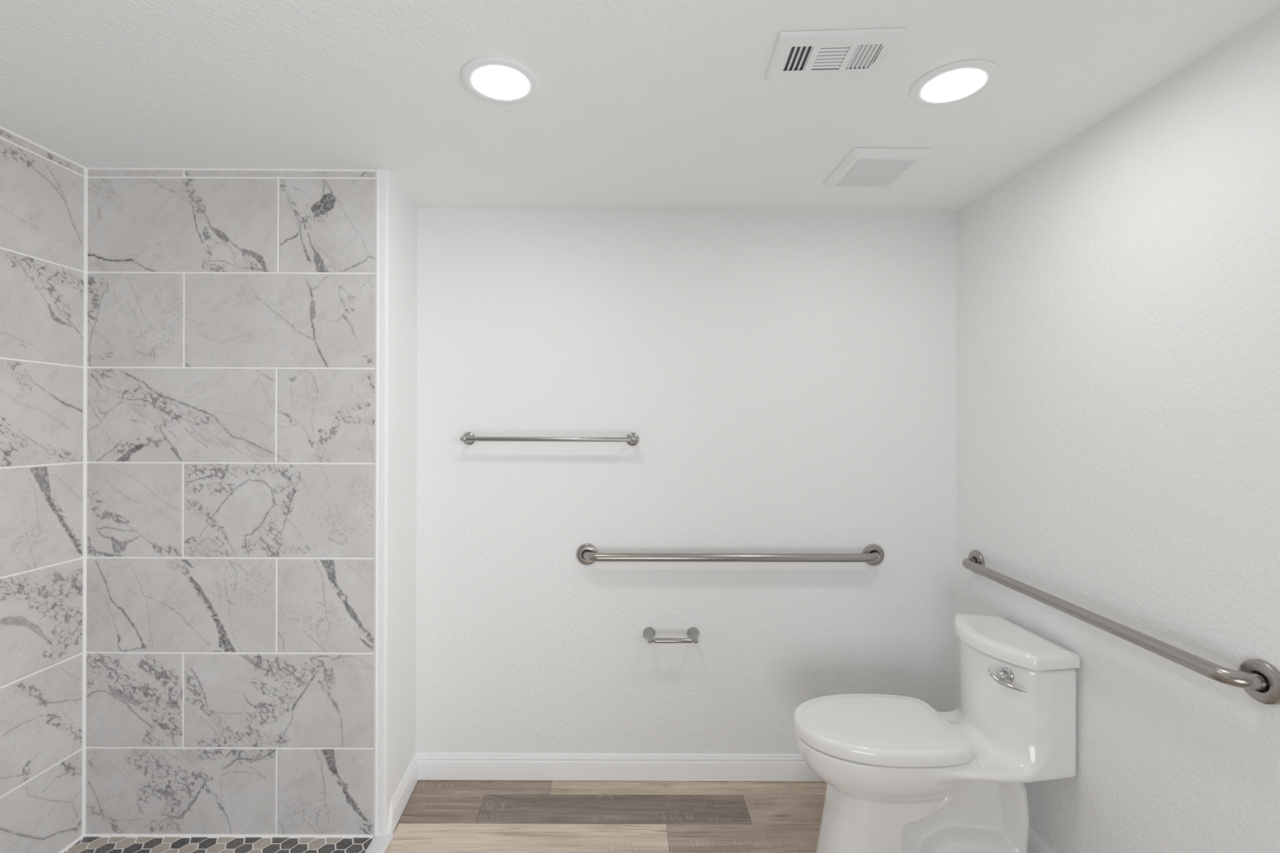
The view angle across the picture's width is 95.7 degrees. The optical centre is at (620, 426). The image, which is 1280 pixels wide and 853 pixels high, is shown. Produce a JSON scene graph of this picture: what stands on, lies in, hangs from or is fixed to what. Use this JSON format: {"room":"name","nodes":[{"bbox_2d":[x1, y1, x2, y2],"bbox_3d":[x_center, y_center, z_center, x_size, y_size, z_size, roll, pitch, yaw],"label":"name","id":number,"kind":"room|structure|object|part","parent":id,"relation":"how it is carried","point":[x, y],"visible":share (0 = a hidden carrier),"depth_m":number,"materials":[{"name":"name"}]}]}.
{"room":"accessible bathroom","nodes":[
{"label":"accessible bathroom","id":0,"kind":"room"},
{"bbox_2d":[0,128,84,852],"bbox_3d":[-1.720,0.244,1.081,0.004,2.160,1.561,0,0,0],"label":"wall","id":1,"kind":"structure","parent":0,"point":[42,192],"depth_m":1.72,"materials":[{"name":"tile"}]},
{"bbox_2d":[0,125,375,852],"bbox_3d":[-1.255,0.243,1.080,0.932,2.144,1.560,0,0,0],"label":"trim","id":2,"kind":"structure","parent":1,"relation":"attached to","point":[86,169],"depth_m":1.85,"materials":[{"name":"white tile"}]},
{"bbox_2d":[85,169,375,835],"bbox_3d":[-1.253,0.248,1.859,0.930,2.156,0.004,0,0,0],"label":"wall","id":3,"kind":"structure","parent":0,"point":[230,465],"depth_m":1.86,"materials":[{"name":"tile"}]},
{"bbox_2d":[373,169,378,836],"bbox_3d":[-0.783,0.245,1.856,0.012,2.136,0.007,0,0,0],"label":"trim","id":4,"kind":"structure","parent":3,"relation":"attached to","point":[376,300],"depth_m":1.85,"materials":[{"name":"white metal"}]},
{"bbox_2d":[373,169,417,836],"bbox_3d":[-0.774,0.227,2.019,0.052,2.200,0.326,0,0,0],"label":"wall partition","id":5,"kind":"structure","parent":0,"point":[397,214],"depth_m":1.94,"materials":[{"name":"paint"}]},
{"bbox_2d":[364,833,393,852],"bbox_3d":[-0.760,1.318,1.083,0.056,0.016,1.567,0,0,0],"label":"trim","id":6,"kind":"structure","parent":5,"relation":"attached to","point":[380,843],"depth_m":1.82,"materials":[{"name":"stone"}]},
{"bbox_2d":[386,752,417,833],"bbox_3d":[-0.755,1.277,2.022,0.012,0.096,0.321,0,0,-3],"label":"baseboard","id":7,"kind":"structure","parent":5,"relation":"attached to","point":[398,802],"depth_m":2.00,"materials":[{"name":"white wood"}]},
{"bbox_2d":[63,780,826,852],"bbox_3d":[-0.206,1.326,0.816,3.038,0.018,2.832,0,0,0],"label":"floor","id":8,"kind":"structure","parent":0,"point":[438,816],"depth_m":1.94,"materials":[{"name":"brown wood"}]},
{"bbox_2d":[793,613,1079,852],"bbox_3d":[0.892,0.976,1.747,0.728,0.715,0.373,0,0,0],"label":"toilet","id":9,"kind":"object","parent":8,"relation":"on","point":[901,774],"visible":1,"depth_m":1.65,"materials":[{"name":"glazed porcelain"},{"name":"chrome metal"}]},
{"bbox_3d":[0.760,0.902,1.747,0.464,0.046,0.356,0,0,0],"label":"seat lid","id":10,"kind":"part","parent":9,"relation":"part of","materials":[{"name":"plastic"}]},
{"bbox_3d":[1.077,0.701,1.630,0.034,0.039,0.039,0,0,-20],"label":"flush lever","id":11,"kind":"part","parent":9,"relation":"part of","materials":[{"name":"silver metal"}]},
{"bbox_3d":[1.075,0.710,1.615,0.014,0.033,0.099,0,0,-34],"label":"handle","id":12,"kind":"part","parent":9,"relation":"part of","materials":[{"name":"silver metal"}]},
{"bbox_3d":[1.152,0.639,1.747,0.209,0.040,0.373,0,0,0],"label":"tank lid","id":13,"kind":"part","parent":9,"relation":"part of","materials":[{"name":"white ceramic"}]},
{"bbox_2d":[0,0,1279,212],"bbox_3d":[-0.222,-0.870,0.841,3.184,0.112,2.882,0,0,0],"label":"ceiling","id":14,"kind":"structure","parent":0,"point":[638,104],"depth_m":1.41,"materials":[{"name":"paint"}]},
{"bbox_2d":[460,56,540,104],"bbox_3d":[-0.284,-0.816,1.373,0.185,0.006,0.185,0,0,0],"label":"recessed light","id":15,"kind":"object","parent":14,"relation":"in","point":[500,80],"visible":1,"depth_m":1.36,"materials":[{"name":"white plastic"}]},
{"bbox_2d":[764,27,905,79],"bbox_3d":[0.460,-0.807,1.266,0.253,0.013,0.158,0,0,3],"label":"ceiling vent","id":16,"kind":"object","parent":14,"relation":"in","point":[842,53],"visible":1,"depth_m":1.25,"materials":[{"name":"white metal"}]},
{"bbox_2d":[822,147,931,188],"bbox_3d":[0.794,-0.802,1.815,0.230,0.019,0.258,0,0,-1],"label":"exhaust fan","id":17,"kind":"object","parent":14,"relation":"attached to","point":[863,167],"visible":1,"depth_m":1.77,"materials":[{"name":"white plastic"}]},
{"bbox_2d":[909,59,999,106],"bbox_3d":[0.787,-0.808,1.371,0.185,0.006,0.185,0,0,0],"label":"recessed light","id":18,"kind":"object","parent":14,"relation":"in","point":[954,82],"visible":1,"depth_m":1.36,"materials":[{"name":"white plastic"}]},
{"bbox_2d":[415,208,957,754],"bbox_3d":[0.295,0.231,2.232,2.142,2.300,0.100,0,0,0],"label":"wall","id":19,"kind":"structure","parent":0,"point":[785,381],"depth_m":2.18,"materials":[{"name":"paint"}]},
{"bbox_2d":[459,431,639,445],"bbox_3d":[-0.262,0.047,2.143,0.665,0.050,0.079,0,0,0],"label":"towel bar","id":20,"kind":"object","parent":19,"relation":"attached to","point":[468,437],"visible":1,"depth_m":2.11,"materials":[{"name":"silver metal"}]},
{"bbox_3d":[-0.570,0.045,2.138,0.033,0.033,0.067,0,0,0],"label":"post","id":21,"kind":"part","parent":20,"relation":"part of","materials":[{"name":"silver metal"}]},
{"bbox_3d":[-0.262,0.047,2.117,0.618,0.017,0.017,0,0,0],"label":"rod","id":22,"kind":"part","parent":20,"relation":"part of","materials":[{"name":"silver metal"}]},
{"bbox_3d":[0.046,0.048,2.138,0.033,0.033,0.067,0,0,0],"label":"post","id":23,"kind":"part","parent":20,"relation":"part of","materials":[{"name":"silver metal"}]},
{"bbox_2d":[416,752,822,781],"bbox_3d":[0.246,1.281,2.176,2.034,0.096,0.012,0,0,0],"label":"baseboard","id":24,"kind":"structure","parent":19,"relation":"attached to","point":[431,766],"depth_m":2.17,"materials":[{"name":"white wood"}]},
{"bbox_2d":[643,626,699,644],"bbox_3d":[0.192,0.780,2.139,0.213,0.047,0.087,0,0,0],"label":"toilet paper holder","id":25,"kind":"object","parent":19,"relation":"attached to","point":[693,633],"visible":1,"depth_m":2.11,"materials":[{"name":"silver metal"}]},
{"bbox_3d":[0.109,0.779,2.139,0.047,0.047,0.087,0,0,0],"label":"post","id":26,"kind":"part","parent":25,"relation":"part of","materials":[{"name":"silver metal"}]},
{"bbox_3d":[0.274,0.780,2.139,0.047,0.047,0.087,0,0,0],"label":"post","id":27,"kind":"part","parent":25,"relation":"part of","materials":[{"name":"silver metal"}]},
{"bbox_2d":[576,543,884,565],"bbox_3d":[0.413,0.482,2.147,1.156,0.080,0.070,0,0,0],"label":"grab bar","id":28,"kind":"object","parent":19,"relation":"attached to","point":[587,553],"visible":1,"depth_m":2.12,"materials":[{"name":"silver metal"}]},
{"bbox_3d":[0.413,0.482,2.145,1.109,0.032,0.066,0,0,0],"label":"rail","id":29,"kind":"part","parent":28,"relation":"part of","materials":[{"name":"silver metal"}]},
{"bbox_2d":[955,6,1279,852],"bbox_3d":[1.316,0.234,0.841,0.100,2.300,2.882,0,0,0],"label":"wall","id":30,"kind":"structure","parent":0,"point":[1118,293],"depth_m":1.39,"materials":[{"name":"paint"}]},
{"bbox_2d":[1027,826,1055,852],"bbox_3d":[1.256,1.284,0.791,0.012,0.096,2.782,0,0,0],"label":"baseboard","id":31,"kind":"structure","parent":30,"relation":"attached to","point":[1036,844],"depth_m":1.75,"materials":[{"name":"white wood"}]},
{"bbox_2d":[962,550,1279,704],"bbox_3d":[1.230,0.491,1.595,0.070,0.082,0.996,0,1,0],"label":"grab bar","id":32,"kind":"object","parent":30,"relation":"attached to","point":[1259,678],"visible":1,"depth_m":1.28,"materials":[{"name":"silver metal"}]}
]}

